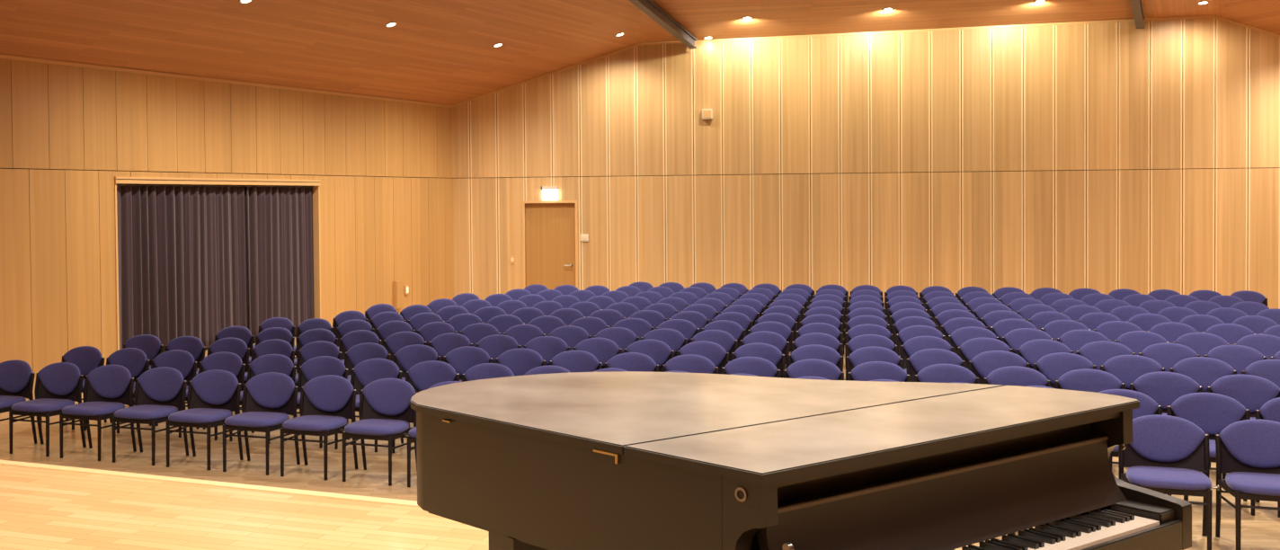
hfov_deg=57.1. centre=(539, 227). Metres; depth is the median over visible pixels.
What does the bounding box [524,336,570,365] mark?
chair
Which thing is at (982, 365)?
chair
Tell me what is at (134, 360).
chair
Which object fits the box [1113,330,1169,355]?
chair
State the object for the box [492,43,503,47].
recessed light
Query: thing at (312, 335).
chair
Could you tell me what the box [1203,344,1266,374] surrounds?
chair
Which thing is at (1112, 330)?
chair
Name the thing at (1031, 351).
chair
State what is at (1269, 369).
chair
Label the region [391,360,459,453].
chair
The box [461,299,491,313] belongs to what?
chair
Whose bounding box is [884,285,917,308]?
chair
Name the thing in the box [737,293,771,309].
chair
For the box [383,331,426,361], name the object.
chair
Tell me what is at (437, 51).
ceiling
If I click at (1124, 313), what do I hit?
chair
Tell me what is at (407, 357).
chair
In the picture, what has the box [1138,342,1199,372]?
chair
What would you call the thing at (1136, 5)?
beam
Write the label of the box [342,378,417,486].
chair
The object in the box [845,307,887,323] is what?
chair
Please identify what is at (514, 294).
chair
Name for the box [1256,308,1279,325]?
chair
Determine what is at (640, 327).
chair
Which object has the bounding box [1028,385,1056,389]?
chair
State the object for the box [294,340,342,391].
chair
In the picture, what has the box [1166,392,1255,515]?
chair
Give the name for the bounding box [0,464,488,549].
floor
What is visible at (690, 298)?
chair
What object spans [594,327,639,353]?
chair
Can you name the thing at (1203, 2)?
recessed light
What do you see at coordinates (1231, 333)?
chair
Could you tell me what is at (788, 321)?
chair
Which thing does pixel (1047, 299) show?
chair
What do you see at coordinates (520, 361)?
chair
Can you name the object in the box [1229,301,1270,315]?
chair
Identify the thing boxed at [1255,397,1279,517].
chair
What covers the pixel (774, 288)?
chair
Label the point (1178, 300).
chair
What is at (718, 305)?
chair
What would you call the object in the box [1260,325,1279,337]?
chair
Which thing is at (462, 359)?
chair
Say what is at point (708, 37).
recessed light
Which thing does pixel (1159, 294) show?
chair
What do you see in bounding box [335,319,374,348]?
chair
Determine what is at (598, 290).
chair
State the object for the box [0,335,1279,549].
floor
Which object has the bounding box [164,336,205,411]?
chair
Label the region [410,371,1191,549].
grand piano
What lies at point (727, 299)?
chair
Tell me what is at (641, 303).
chair
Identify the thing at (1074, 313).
chair
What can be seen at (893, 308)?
chair
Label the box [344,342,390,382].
chair
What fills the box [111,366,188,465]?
chair
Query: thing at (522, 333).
chair
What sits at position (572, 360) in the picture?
chair
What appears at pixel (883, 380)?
chair
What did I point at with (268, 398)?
chair
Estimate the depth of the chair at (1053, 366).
11.86 m
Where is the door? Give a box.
[522,200,577,289]
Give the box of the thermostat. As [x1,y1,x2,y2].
[580,234,588,241]
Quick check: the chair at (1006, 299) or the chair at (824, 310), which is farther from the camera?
the chair at (1006, 299)
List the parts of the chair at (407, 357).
backrest, panel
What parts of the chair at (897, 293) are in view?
backrest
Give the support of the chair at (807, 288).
on the floor at (1260, 531)
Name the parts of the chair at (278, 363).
leg, seat, leg, panel, backrest, leg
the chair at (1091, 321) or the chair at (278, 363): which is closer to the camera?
the chair at (278, 363)
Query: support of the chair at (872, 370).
on the floor at (1260, 531)
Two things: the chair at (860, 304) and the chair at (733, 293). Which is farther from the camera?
the chair at (733, 293)
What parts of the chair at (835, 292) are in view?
backrest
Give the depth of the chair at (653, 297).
20.53 m
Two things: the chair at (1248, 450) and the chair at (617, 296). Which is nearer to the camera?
the chair at (1248, 450)
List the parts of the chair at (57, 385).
leg, seat frame, leg, seat, leg, panel, backrest, leg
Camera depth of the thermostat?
24.93 m
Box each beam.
[629,0,697,48]
[1129,0,1144,28]
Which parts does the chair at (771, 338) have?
backrest, panel, leg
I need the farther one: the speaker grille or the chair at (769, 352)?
the speaker grille
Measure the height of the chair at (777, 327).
0.847 m
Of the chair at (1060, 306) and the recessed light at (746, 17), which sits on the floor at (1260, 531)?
the chair at (1060, 306)
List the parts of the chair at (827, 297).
backrest, leg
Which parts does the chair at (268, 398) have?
leg, leg, seat frame, seat, leg, panel, backrest, leg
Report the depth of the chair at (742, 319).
16.50 m
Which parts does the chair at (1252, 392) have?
leg, panel, backrest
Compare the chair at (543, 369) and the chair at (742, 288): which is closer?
the chair at (543, 369)
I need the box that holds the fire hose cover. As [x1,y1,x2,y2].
[392,280,402,309]
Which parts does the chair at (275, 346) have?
seat, leg, backrest, leg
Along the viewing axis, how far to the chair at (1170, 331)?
14.64 m
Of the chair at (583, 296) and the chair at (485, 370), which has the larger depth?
the chair at (583, 296)
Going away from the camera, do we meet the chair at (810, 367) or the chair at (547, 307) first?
the chair at (810, 367)
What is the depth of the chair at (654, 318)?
16.94 m
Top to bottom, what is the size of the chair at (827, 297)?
0.847 m
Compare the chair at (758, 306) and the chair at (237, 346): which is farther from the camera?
the chair at (758, 306)
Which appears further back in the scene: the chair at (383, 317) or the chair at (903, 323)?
the chair at (383, 317)
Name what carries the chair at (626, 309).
on the floor at (1260, 531)
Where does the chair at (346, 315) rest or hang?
on the floor at (1260, 531)
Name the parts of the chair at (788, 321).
backrest, leg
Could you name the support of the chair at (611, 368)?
on the floor at (1260, 531)
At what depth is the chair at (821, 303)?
18.35 m
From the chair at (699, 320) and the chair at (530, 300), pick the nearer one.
the chair at (699, 320)
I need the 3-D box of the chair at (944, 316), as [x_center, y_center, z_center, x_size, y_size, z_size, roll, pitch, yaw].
[5.869,1.600,16.416,0.612,0.847,0.546,0,1,20]
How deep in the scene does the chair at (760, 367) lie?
11.77 m
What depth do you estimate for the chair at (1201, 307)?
17.62 m
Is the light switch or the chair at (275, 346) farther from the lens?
the light switch
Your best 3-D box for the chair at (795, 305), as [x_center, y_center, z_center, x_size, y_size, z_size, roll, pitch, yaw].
[3.866,1.578,18.385,0.612,0.847,0.546,0,1,20]
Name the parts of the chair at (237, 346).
backrest, panel, leg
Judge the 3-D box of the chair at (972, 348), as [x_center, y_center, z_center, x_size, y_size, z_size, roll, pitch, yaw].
[4.980,1.680,13.008,0.612,0.847,0.546,0,1,20]
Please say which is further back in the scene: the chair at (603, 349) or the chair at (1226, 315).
the chair at (1226, 315)
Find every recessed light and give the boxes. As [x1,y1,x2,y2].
[239,0,252,3]
[385,21,397,26]
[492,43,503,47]
[615,32,624,36]
[703,35,712,39]
[742,16,752,19]
[882,7,893,10]
[1034,0,1045,2]
[1197,0,1208,4]
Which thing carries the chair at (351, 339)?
on the floor at (1260, 531)
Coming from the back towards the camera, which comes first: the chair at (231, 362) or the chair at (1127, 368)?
the chair at (231, 362)
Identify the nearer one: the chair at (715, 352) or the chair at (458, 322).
the chair at (715, 352)
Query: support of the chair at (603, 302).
on the floor at (1260, 531)
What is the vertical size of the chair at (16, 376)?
0.847 m
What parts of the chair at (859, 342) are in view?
leg, backrest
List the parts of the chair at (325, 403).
leg, leg, seat, seat frame, leg, panel, backrest, leg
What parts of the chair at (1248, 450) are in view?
leg, leg, seat frame, panel, backrest, seat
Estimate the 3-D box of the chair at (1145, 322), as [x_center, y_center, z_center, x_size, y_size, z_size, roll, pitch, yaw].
[8.180,1.596,15.582,0.612,0.847,0.546,0,1,21]
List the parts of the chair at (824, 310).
backrest, leg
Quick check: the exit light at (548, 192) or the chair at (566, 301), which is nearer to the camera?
the chair at (566, 301)
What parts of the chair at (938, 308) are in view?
backrest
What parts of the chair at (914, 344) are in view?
leg, backrest, panel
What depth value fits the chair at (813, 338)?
13.85 m
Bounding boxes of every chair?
[0,359,37,444]
[8,362,86,456]
[40,346,106,429]
[59,364,136,461]
[82,347,151,433]
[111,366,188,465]
[123,334,163,370]
[132,349,199,428]
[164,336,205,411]
[165,369,243,470]
[178,351,245,440]
[195,337,249,375]
[204,326,254,357]
[222,372,300,475]
[229,354,296,444]
[234,338,294,415]
[244,327,294,373]
[248,317,296,373]
[280,374,358,480]
[293,318,333,358]
[293,328,337,373]
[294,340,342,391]
[296,355,349,448]
[332,311,368,336]
[334,358,403,452]
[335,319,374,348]
[338,329,381,364]
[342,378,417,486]
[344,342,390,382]
[364,303,398,322]
[369,311,405,333]
[375,320,415,346]
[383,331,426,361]
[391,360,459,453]
[392,344,440,381]
[400,304,434,322]
[407,381,460,487]
[408,312,444,333]
[417,321,457,346]
[426,298,457,313]
[428,332,472,361]
[435,305,469,322]
[443,346,492,382]
[446,313,484,333]
[451,293,479,306]
[459,322,500,346]
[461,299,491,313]
[462,363,514,382]
[471,306,506,323]
[475,334,520,363]
[484,293,512,306]
[486,314,524,334]
[495,347,545,376]
[497,300,527,314]
[503,324,545,348]
[505,288,531,300]
[511,307,544,324]
[517,294,546,307]
[524,284,548,294]
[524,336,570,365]
[524,365,570,375]
[526,315,566,336]
[532,301,563,315]
[536,289,563,301]
[548,325,591,350]
[549,350,602,373]
[550,308,585,326]
[551,294,580,308]
[554,284,578,294]
[568,290,595,302]
[568,301,601,317]
[568,316,609,337]
[573,337,622,369]
[584,285,609,295]
[586,295,615,309]
[589,309,625,327]
[593,367,626,372]
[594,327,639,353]
[601,290,629,302]
[604,352,658,372]
[605,302,639,318]
[612,318,654,340]
[615,285,641,297]
[621,296,652,311]
[624,339,674,372]
[628,310,666,329]
[629,281,653,292]
[634,291,664,303]
[640,328,687,356]
[643,302,678,320]
[647,286,674,298]
[656,297,689,312]
[656,319,698,343]
[658,282,684,293]
[662,354,718,373]
[665,370,688,373]
[668,292,699,305]
[668,311,709,332]
[676,340,728,373]
[679,286,708,299]
[681,303,718,322]
[690,282,717,293]
[690,329,737,363]
[693,297,727,314]
[701,292,735,307]
[701,320,745,348]
[711,287,742,301]
[711,311,752,337]
[720,283,748,294]
[720,304,759,326]
[721,356,780,377]
[728,298,765,317]
[731,342,784,377]
[731,373,757,376]
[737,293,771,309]
[740,331,789,369]
[743,287,776,302]
[747,321,793,367]
[752,283,781,297]
[755,312,797,341]
[761,305,800,330]
[767,299,804,321]
[773,293,808,313]
[778,288,811,306]
[782,284,814,301]
[783,358,844,380]
[788,344,843,372]
[791,332,842,355]
[795,322,842,343]
[797,376,829,380]
[799,313,843,350]
[802,306,844,356]
[806,300,844,354]
[809,293,845,345]
[812,289,846,315]
[816,284,848,308]
[844,315,889,332]
[844,323,893,349]
[844,334,897,372]
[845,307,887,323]
[845,346,903,380]
[846,301,885,314]
[847,294,884,308]
[847,361,910,382]
[848,289,883,302]
[850,284,882,296]
[870,379,898,382]
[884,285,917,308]
[885,290,920,315]
[886,295,924,323]
[887,302,927,324]
[889,308,932,333]
[892,316,938,345]
[896,325,945,358]
[900,336,953,372]
[906,348,965,382]
[914,364,978,383]
[919,285,953,302]
[922,291,958,309]
[925,296,963,314]
[929,302,970,322]
[934,309,977,331]
[941,317,987,342]
[948,326,998,354]
[955,286,990,301]
[957,337,1013,369]
[960,291,996,306]
[965,296,1004,313]
[968,350,1030,383]
[972,302,1013,321]
[980,310,1025,330]
[983,365,1050,387]
[990,318,1038,341]
[992,286,1024,300]
[998,292,1033,305]
[1002,328,1054,354]
[1006,297,1044,312]
[1015,338,1073,369]
[1016,303,1057,320]
[1027,311,1073,329]
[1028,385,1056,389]
[1029,287,1062,299]
[1033,352,1096,388]
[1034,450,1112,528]
[1038,293,1073,305]
[1040,320,1090,341]
[1048,298,1087,312]
[1054,368,1125,392]
[1057,329,1111,354]
[1062,304,1102,320]
[1068,288,1101,300]
[1075,340,1135,370]
[1076,312,1120,330]
[1080,293,1114,306]
[1093,299,1130,313]
[1093,320,1141,341]
[1097,389,1162,463]
[1100,355,1164,390]
[1108,288,1139,300]
[1110,305,1149,321]
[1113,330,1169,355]
[1118,414,1219,549]
[1122,293,1156,306]
[1128,313,1171,331]
[1129,371,1203,473]
[1137,300,1175,314]
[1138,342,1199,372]
[1146,321,1198,343]
[1147,289,1181,300]
[1157,306,1198,322]
[1164,294,1199,307]
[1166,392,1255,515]
[1169,356,1236,392]
[1173,332,1229,356]
[1179,314,1224,332]
[1183,301,1221,314]
[1188,290,1222,301]
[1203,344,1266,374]
[1205,323,1256,344]
[1206,307,1247,323]
[1207,374,1279,479]
[1208,295,1244,308]
[1215,419,1279,549]
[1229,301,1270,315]
[1230,290,1267,306]
[1231,315,1278,334]
[1233,334,1279,359]
[1241,359,1279,389]
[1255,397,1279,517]
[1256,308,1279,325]
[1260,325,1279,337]
[1270,350,1279,359]
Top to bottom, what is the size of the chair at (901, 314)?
0.847 m
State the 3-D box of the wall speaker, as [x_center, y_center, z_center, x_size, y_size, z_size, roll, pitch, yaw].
[3.515,-2.366,24.465,0.220,0.220,0.112,0,1,9]
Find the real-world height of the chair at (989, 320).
0.847 m
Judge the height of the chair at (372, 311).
0.847 m
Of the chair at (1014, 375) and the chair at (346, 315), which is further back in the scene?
the chair at (346, 315)
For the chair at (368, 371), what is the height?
0.847 m
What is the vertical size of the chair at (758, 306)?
0.847 m
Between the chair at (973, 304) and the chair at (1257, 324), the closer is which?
the chair at (1257, 324)
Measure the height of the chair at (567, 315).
0.847 m
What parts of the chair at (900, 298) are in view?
backrest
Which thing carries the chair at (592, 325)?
on the floor at (1260, 531)
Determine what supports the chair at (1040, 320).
on the floor at (1260, 531)
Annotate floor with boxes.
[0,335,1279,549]
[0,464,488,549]
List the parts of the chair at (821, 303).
backrest, leg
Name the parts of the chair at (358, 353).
leg, panel, backrest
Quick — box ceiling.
[0,0,1279,105]
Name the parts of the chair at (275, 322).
backrest, leg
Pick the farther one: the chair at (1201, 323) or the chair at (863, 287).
the chair at (863, 287)
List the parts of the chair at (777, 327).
backrest, panel, leg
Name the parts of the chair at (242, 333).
backrest, leg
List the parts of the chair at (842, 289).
backrest, leg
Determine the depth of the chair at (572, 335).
14.89 m
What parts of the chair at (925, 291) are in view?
backrest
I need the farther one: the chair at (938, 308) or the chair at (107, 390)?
the chair at (938, 308)
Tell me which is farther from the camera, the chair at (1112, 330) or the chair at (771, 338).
the chair at (1112, 330)
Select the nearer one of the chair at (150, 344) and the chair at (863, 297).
the chair at (150, 344)
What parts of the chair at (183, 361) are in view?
leg, backrest, panel, leg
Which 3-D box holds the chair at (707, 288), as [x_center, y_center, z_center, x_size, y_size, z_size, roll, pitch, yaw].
[3.093,1.501,22.379,0.612,0.847,0.546,0,1,20]
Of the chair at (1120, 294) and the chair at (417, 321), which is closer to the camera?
the chair at (417, 321)
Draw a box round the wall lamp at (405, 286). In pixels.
[404,284,408,294]
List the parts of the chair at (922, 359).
leg, backrest, panel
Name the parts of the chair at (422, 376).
leg, leg, panel, backrest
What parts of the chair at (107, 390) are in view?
leg, seat frame, leg, seat, leg, panel, backrest, leg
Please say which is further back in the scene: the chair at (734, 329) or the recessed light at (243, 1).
the recessed light at (243, 1)
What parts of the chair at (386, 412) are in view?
leg, leg, seat, seat frame, panel, backrest, leg, leg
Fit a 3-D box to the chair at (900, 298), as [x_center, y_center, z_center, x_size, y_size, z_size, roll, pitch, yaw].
[5.913,1.548,18.880,0.612,0.847,0.546,0,1,19]
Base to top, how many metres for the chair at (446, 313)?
0.847 m
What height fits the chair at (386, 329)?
0.847 m
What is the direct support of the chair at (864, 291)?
on the floor at (1260, 531)
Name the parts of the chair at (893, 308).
leg, backrest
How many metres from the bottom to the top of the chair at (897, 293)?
0.847 m
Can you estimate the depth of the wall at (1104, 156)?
23.93 m
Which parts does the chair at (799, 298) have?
backrest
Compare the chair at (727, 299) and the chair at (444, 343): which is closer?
the chair at (444, 343)
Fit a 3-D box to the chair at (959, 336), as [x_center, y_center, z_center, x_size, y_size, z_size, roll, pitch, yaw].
[5.273,1.653,14.147,0.612,0.847,0.546,0,1,20]
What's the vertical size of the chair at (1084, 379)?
0.847 m
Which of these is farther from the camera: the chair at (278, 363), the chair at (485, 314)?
the chair at (485, 314)
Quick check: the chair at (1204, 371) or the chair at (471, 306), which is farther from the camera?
the chair at (471, 306)
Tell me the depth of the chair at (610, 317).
17.15 m
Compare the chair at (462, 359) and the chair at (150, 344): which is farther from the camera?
the chair at (150, 344)
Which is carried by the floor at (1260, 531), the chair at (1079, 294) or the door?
the chair at (1079, 294)
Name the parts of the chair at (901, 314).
leg, backrest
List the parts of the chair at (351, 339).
leg, panel, backrest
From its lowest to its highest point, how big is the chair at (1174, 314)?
0.847 m
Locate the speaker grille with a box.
[702,110,711,117]
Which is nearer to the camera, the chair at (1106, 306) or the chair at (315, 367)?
the chair at (315, 367)
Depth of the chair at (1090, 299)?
19.18 m
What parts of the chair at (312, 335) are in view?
leg, backrest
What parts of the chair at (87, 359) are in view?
backrest, leg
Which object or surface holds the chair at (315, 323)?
on the floor at (1260, 531)
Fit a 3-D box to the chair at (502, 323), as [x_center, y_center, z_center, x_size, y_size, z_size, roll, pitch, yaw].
[-0.525,1.663,16.266,0.612,0.847,0.546,0,1,20]
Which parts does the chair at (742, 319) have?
backrest, panel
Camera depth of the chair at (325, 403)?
10.66 m
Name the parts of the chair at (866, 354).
leg, backrest, panel, leg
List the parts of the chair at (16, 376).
seat frame, seat, panel, backrest, leg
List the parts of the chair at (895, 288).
backrest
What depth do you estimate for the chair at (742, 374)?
10.64 m
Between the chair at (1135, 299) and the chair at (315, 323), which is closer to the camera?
the chair at (315, 323)
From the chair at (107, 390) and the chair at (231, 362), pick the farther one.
the chair at (231, 362)
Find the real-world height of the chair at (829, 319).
0.847 m
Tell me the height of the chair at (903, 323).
0.847 m
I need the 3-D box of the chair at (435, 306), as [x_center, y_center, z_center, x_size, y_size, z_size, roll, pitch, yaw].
[-1.642,1.613,19.164,0.612,0.847,0.546,0,1,19]
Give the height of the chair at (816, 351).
0.847 m
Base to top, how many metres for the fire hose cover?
0.560 m
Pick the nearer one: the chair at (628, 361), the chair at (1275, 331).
the chair at (628, 361)
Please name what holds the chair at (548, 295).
on the floor at (1260, 531)
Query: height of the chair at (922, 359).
0.847 m
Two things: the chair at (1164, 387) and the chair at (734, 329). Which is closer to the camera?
the chair at (1164, 387)
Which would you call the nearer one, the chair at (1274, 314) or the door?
the chair at (1274, 314)
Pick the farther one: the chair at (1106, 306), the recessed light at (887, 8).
the recessed light at (887, 8)
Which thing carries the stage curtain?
hanging from the wall at (383, 166)
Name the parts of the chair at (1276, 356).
backrest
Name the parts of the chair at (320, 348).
seat, leg, panel, backrest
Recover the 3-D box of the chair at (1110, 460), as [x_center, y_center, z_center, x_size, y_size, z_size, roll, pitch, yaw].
[3.840,1.787,8.424,0.612,0.847,0.546,0,1,21]
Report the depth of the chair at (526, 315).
17.59 m
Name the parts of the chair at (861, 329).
leg, backrest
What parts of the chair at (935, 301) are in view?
backrest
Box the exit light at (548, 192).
[541,186,557,200]
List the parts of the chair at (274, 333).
backrest, leg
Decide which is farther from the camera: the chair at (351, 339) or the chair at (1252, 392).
the chair at (351, 339)
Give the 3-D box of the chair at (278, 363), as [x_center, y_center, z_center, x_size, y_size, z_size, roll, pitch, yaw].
[-2.864,1.772,12.139,0.612,0.847,0.546,0,1,20]
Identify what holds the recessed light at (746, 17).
in the ceiling
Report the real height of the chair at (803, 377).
0.847 m
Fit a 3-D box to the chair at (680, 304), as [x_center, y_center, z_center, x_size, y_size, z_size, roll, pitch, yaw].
[2.136,1.581,19.017,0.612,0.847,0.546,0,1,20]
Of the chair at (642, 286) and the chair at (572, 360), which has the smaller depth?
the chair at (572, 360)
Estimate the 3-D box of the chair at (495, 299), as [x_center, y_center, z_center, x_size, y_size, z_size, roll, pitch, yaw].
[-0.754,1.586,20.077,0.612,0.847,0.546,0,1,20]
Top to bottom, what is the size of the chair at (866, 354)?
0.847 m
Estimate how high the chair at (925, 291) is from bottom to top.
0.847 m
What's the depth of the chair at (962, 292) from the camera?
20.93 m
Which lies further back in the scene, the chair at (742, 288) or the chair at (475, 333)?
the chair at (742, 288)
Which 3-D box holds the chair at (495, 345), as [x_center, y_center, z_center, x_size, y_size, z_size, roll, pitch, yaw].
[-0.544,1.716,13.781,0.612,0.847,0.546,0,1,21]
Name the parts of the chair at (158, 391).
leg, leg, seat frame, seat, leg, panel, backrest, leg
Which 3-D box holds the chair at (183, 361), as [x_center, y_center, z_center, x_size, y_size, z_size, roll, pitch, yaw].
[-4.026,1.774,12.570,0.612,0.847,0.546,0,1,20]
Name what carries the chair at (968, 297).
on the floor at (1260, 531)
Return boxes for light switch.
[509,255,515,263]
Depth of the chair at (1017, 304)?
18.48 m
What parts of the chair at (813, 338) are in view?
leg, backrest, leg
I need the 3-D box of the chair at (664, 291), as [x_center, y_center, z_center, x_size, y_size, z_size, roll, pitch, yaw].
[2.190,1.529,21.473,0.612,0.847,0.546,0,1,21]
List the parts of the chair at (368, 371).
leg, leg, seat, leg, backrest, panel, leg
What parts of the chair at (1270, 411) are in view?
leg, backrest, leg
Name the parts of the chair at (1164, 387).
leg, panel, backrest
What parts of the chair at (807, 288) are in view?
backrest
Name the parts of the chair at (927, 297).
backrest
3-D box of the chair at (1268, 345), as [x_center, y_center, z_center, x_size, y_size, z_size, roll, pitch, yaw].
[8.173,1.648,13.098,0.612,0.847,0.546,0,1,19]
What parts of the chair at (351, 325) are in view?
leg, backrest, panel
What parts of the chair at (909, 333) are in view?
leg, panel, backrest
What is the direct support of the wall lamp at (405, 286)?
attached to the wall at (383, 166)
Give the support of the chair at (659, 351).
on the floor at (1260, 531)
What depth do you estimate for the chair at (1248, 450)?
8.19 m
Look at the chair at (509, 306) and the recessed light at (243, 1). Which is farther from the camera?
the chair at (509, 306)
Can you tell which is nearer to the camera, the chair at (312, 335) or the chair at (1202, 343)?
the chair at (1202, 343)
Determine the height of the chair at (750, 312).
0.847 m
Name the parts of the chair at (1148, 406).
seat frame, seat, backrest, leg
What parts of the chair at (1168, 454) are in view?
leg, panel, seat frame, backrest, seat, leg, leg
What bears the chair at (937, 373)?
on the floor at (1260, 531)
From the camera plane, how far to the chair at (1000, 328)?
15.29 m
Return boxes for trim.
[0,460,420,507]
[114,176,321,350]
[116,178,320,182]
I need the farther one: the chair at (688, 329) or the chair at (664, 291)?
the chair at (664, 291)
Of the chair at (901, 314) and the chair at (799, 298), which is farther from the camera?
the chair at (799, 298)
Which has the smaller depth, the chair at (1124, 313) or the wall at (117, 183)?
the chair at (1124, 313)
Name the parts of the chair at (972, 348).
leg, panel, backrest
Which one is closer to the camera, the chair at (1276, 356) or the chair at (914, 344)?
the chair at (1276, 356)
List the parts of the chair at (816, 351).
leg, backrest, panel, leg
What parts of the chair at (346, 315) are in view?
leg, backrest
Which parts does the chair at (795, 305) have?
backrest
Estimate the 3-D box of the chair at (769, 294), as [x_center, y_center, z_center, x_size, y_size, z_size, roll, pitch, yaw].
[3.916,1.526,20.843,0.612,0.847,0.546,0,1,21]
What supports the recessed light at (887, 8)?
in the ceiling
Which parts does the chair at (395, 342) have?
panel, backrest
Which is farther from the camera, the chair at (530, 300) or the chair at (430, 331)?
the chair at (530, 300)
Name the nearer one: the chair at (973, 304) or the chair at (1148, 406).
the chair at (1148, 406)
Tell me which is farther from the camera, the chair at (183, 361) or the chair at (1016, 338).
the chair at (1016, 338)
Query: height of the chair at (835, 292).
0.847 m
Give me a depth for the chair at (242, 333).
15.25 m
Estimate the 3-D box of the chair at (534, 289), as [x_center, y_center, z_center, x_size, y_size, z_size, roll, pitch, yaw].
[-0.113,1.533,22.317,0.612,0.847,0.546,0,1,20]
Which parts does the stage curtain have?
panel, rail, panel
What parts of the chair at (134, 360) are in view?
leg, backrest, panel, leg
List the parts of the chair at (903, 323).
leg, panel, backrest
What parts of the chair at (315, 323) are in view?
leg, backrest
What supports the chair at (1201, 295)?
on the floor at (1260, 531)
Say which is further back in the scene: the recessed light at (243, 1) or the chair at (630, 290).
the chair at (630, 290)
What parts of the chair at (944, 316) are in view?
panel, backrest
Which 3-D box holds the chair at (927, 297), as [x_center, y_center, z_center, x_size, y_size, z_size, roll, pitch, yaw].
[6.800,1.521,19.797,0.612,0.847,0.546,0,1,21]
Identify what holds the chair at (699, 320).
on the floor at (1260, 531)
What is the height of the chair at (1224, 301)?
0.847 m
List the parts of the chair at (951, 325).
panel, backrest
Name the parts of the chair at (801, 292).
backrest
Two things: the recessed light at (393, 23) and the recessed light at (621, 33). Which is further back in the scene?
the recessed light at (621, 33)
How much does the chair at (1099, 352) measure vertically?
0.847 m
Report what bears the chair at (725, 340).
on the floor at (1260, 531)
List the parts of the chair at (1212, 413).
leg, leg, panel, backrest, seat, seat frame, leg, leg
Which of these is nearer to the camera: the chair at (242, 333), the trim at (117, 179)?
the chair at (242, 333)
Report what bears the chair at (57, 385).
on the floor at (1260, 531)
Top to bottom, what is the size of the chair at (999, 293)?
0.847 m
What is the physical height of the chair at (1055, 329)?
0.847 m
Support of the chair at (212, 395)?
on the floor at (1260, 531)
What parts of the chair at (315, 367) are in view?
seat, leg, leg, panel, backrest, leg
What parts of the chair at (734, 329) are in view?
backrest, panel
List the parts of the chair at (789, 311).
backrest, leg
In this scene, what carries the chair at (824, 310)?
on the floor at (1260, 531)
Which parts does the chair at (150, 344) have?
backrest, leg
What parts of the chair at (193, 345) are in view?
backrest, panel, leg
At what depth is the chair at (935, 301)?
18.90 m
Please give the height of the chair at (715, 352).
0.847 m
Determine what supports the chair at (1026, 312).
on the floor at (1260, 531)
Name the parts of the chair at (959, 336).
panel, backrest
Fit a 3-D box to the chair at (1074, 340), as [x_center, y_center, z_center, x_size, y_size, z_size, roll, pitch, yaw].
[6.427,1.651,13.728,0.612,0.847,0.546,0,1,21]
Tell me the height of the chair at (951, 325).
0.847 m
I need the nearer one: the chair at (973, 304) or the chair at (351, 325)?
the chair at (351, 325)
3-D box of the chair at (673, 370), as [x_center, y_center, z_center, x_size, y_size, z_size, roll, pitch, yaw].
[1.215,1.765,10.636,0.612,0.847,0.546,0,1,19]
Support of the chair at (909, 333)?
on the floor at (1260, 531)
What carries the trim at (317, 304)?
attached to the wall at (383, 166)
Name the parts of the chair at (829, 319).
backrest, leg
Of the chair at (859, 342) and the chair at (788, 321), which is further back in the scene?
the chair at (788, 321)
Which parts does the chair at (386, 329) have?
panel, backrest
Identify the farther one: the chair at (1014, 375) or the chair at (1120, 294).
the chair at (1120, 294)
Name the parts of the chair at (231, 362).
leg, leg, leg, panel, backrest, leg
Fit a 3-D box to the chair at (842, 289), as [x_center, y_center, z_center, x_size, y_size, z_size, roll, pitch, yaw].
[5.395,1.497,21.541,0.612,0.847,0.546,0,1,20]
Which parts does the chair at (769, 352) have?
backrest, panel, leg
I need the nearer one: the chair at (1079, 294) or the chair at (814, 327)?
the chair at (814, 327)
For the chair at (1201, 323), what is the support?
on the floor at (1260, 531)
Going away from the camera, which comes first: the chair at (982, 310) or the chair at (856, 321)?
the chair at (856, 321)
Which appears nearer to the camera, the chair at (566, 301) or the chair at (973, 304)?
the chair at (973, 304)
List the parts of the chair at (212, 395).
leg, leg, seat frame, seat, leg, panel, backrest, leg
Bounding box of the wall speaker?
[702,108,712,119]
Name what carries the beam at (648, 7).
attached to the ceiling
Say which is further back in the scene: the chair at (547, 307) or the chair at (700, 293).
the chair at (700, 293)
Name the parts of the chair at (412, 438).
leg, seat frame, seat, backrest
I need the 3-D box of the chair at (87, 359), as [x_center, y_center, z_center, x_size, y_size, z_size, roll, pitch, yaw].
[-5.191,1.776,13.003,0.612,0.847,0.546,0,1,20]
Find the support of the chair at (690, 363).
on the floor at (1260, 531)
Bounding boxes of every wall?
[0,53,453,376]
[116,183,294,328]
[452,15,1279,309]
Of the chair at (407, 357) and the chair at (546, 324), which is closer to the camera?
the chair at (407, 357)
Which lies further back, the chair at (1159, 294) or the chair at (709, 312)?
the chair at (1159, 294)
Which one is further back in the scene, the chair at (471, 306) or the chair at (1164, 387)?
the chair at (471, 306)
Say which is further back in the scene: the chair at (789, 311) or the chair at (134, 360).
the chair at (789, 311)
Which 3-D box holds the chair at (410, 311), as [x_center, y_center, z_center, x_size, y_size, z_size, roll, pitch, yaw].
[-1.957,1.640,18.038,0.612,0.847,0.546,0,1,20]
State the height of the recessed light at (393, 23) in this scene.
0.097 m
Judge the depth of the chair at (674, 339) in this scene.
14.45 m
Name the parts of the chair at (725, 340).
backrest, panel, leg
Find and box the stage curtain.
[116,184,314,352]
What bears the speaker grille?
attached to the wall speaker
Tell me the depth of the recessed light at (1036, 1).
22.06 m

